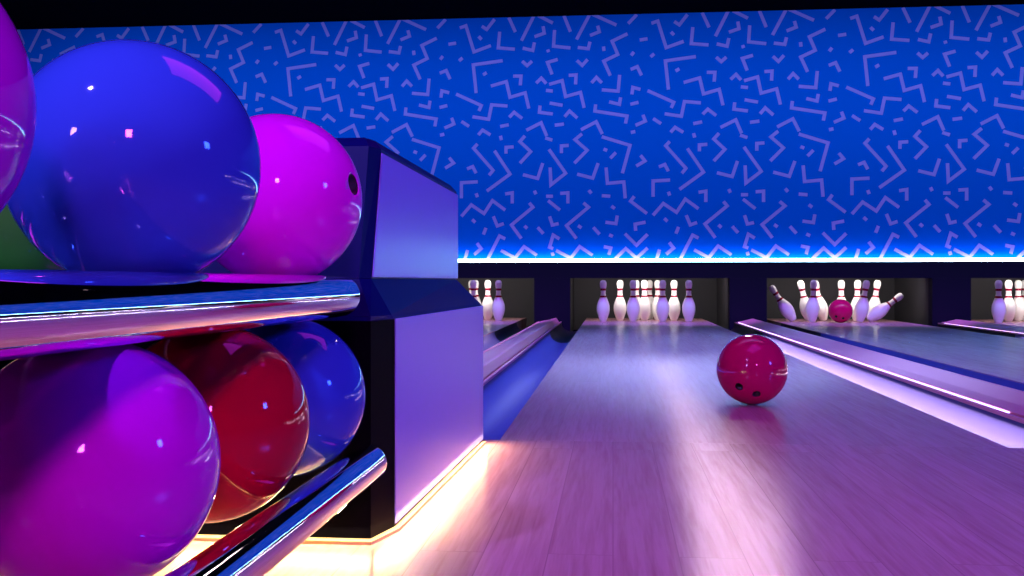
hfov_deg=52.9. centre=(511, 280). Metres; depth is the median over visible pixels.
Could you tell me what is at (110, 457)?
ball
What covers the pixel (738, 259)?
light strip
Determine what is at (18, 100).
ball
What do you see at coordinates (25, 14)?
ceiling
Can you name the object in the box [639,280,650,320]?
pin
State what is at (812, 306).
pin
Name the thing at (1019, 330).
divider
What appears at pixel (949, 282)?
fascia
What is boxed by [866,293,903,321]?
pin
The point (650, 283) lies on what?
pin
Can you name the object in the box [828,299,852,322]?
ball
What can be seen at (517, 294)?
pit
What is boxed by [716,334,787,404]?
ball
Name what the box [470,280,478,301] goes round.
pin
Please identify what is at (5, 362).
floor
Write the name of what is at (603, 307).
pin
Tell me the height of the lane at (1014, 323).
0.130 m
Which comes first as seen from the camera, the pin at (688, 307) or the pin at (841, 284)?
the pin at (688, 307)
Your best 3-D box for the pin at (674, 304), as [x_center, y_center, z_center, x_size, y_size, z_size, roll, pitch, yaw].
[1.457,0.174,9.262,0.116,0.366,0.116,0,0,6]
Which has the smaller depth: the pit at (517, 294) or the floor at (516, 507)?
the floor at (516, 507)
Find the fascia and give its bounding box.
[458,261,1023,330]
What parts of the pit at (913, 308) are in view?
panel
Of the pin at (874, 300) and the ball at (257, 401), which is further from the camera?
the pin at (874, 300)
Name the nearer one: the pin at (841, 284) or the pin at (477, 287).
the pin at (841, 284)
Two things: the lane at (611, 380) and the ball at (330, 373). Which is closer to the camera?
the ball at (330, 373)
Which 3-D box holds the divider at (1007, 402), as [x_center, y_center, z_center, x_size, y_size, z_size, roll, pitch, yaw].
[1.683,0.405,5.506,0.203,0.165,6.671,0,0,6]
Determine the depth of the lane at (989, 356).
5.82 m
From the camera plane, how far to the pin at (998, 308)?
8.78 m
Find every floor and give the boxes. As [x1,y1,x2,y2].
[0,330,577,368]
[154,440,1023,575]
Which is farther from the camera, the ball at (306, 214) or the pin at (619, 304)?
the pin at (619, 304)
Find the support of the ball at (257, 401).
on the rack
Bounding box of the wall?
[17,4,1023,258]
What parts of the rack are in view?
rail, rail, trim, panel, panel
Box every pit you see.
[456,278,533,326]
[571,278,727,330]
[767,278,927,324]
[971,278,1023,318]
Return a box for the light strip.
[458,258,1023,261]
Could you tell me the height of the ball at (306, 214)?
0.203 m
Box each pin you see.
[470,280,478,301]
[475,280,481,304]
[482,280,492,319]
[492,280,504,320]
[597,280,609,320]
[614,280,625,320]
[627,280,639,321]
[635,280,639,319]
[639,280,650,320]
[647,280,653,318]
[651,280,659,319]
[656,280,668,321]
[668,280,680,320]
[682,280,694,321]
[769,285,795,321]
[797,280,808,320]
[806,280,819,321]
[816,280,827,320]
[837,280,845,299]
[851,280,860,320]
[855,280,869,321]
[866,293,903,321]
[868,280,880,312]
[991,280,1005,322]
[1004,280,1015,321]
[1013,280,1023,320]
[1021,280,1023,320]
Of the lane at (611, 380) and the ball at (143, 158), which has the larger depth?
the lane at (611, 380)
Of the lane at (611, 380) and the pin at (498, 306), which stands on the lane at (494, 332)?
the pin at (498, 306)
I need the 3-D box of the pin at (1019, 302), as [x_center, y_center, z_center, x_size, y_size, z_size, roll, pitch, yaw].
[4.499,0.174,9.155,0.116,0.366,0.116,0,0,6]
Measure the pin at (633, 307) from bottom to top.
0.366 m
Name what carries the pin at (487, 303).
on the lane at (494, 332)
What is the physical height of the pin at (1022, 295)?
0.366 m
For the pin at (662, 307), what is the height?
0.366 m
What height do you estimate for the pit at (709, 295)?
0.579 m
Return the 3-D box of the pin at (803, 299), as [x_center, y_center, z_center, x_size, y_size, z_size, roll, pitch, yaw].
[2.594,0.176,9.094,0.133,0.364,0.118,0,0,37]
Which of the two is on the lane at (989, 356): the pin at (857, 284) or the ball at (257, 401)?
the pin at (857, 284)
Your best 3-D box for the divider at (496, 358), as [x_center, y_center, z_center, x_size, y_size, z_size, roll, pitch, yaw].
[0.006,0.405,5.671,0.203,0.165,6.671,0,0,6]
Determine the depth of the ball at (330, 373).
1.26 m
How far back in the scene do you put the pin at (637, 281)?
9.46 m
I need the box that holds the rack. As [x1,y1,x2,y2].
[0,138,485,575]
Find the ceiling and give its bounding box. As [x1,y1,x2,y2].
[0,0,1023,29]
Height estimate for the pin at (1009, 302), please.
0.366 m
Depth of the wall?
9.02 m
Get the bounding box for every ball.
[0,3,36,212]
[0,205,63,269]
[0,344,220,575]
[7,39,260,272]
[145,329,309,522]
[216,113,361,274]
[242,321,365,476]
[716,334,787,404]
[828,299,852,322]
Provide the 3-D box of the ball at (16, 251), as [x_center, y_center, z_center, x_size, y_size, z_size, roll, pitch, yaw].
[-0.510,-0.097,1.065,0.203,0.203,0.203,0,0,6]
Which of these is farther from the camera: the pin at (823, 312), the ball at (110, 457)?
the pin at (823, 312)
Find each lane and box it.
[483,318,526,350]
[483,318,1023,447]
[767,318,1023,390]
[971,319,1023,326]
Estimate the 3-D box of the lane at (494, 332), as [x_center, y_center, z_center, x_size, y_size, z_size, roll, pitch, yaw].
[-0.781,0.423,6.272,1.480,0.130,7.719,0,0,6]
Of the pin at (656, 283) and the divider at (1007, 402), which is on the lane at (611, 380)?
the pin at (656, 283)
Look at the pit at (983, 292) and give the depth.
9.83 m
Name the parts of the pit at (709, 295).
panel, panel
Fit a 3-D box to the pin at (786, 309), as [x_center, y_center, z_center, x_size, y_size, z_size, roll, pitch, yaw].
[2.373,0.196,9.024,0.235,0.324,0.118,0,0,-8]
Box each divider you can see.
[483,318,561,385]
[734,319,1023,423]
[938,319,1023,334]
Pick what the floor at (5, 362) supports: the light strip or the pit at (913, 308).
the pit at (913, 308)
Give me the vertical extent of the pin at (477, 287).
0.366 m
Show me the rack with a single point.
(395, 297)
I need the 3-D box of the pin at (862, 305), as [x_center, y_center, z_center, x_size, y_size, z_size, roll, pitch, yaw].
[3.032,0.175,8.927,0.118,0.366,0.118,0,0,-39]

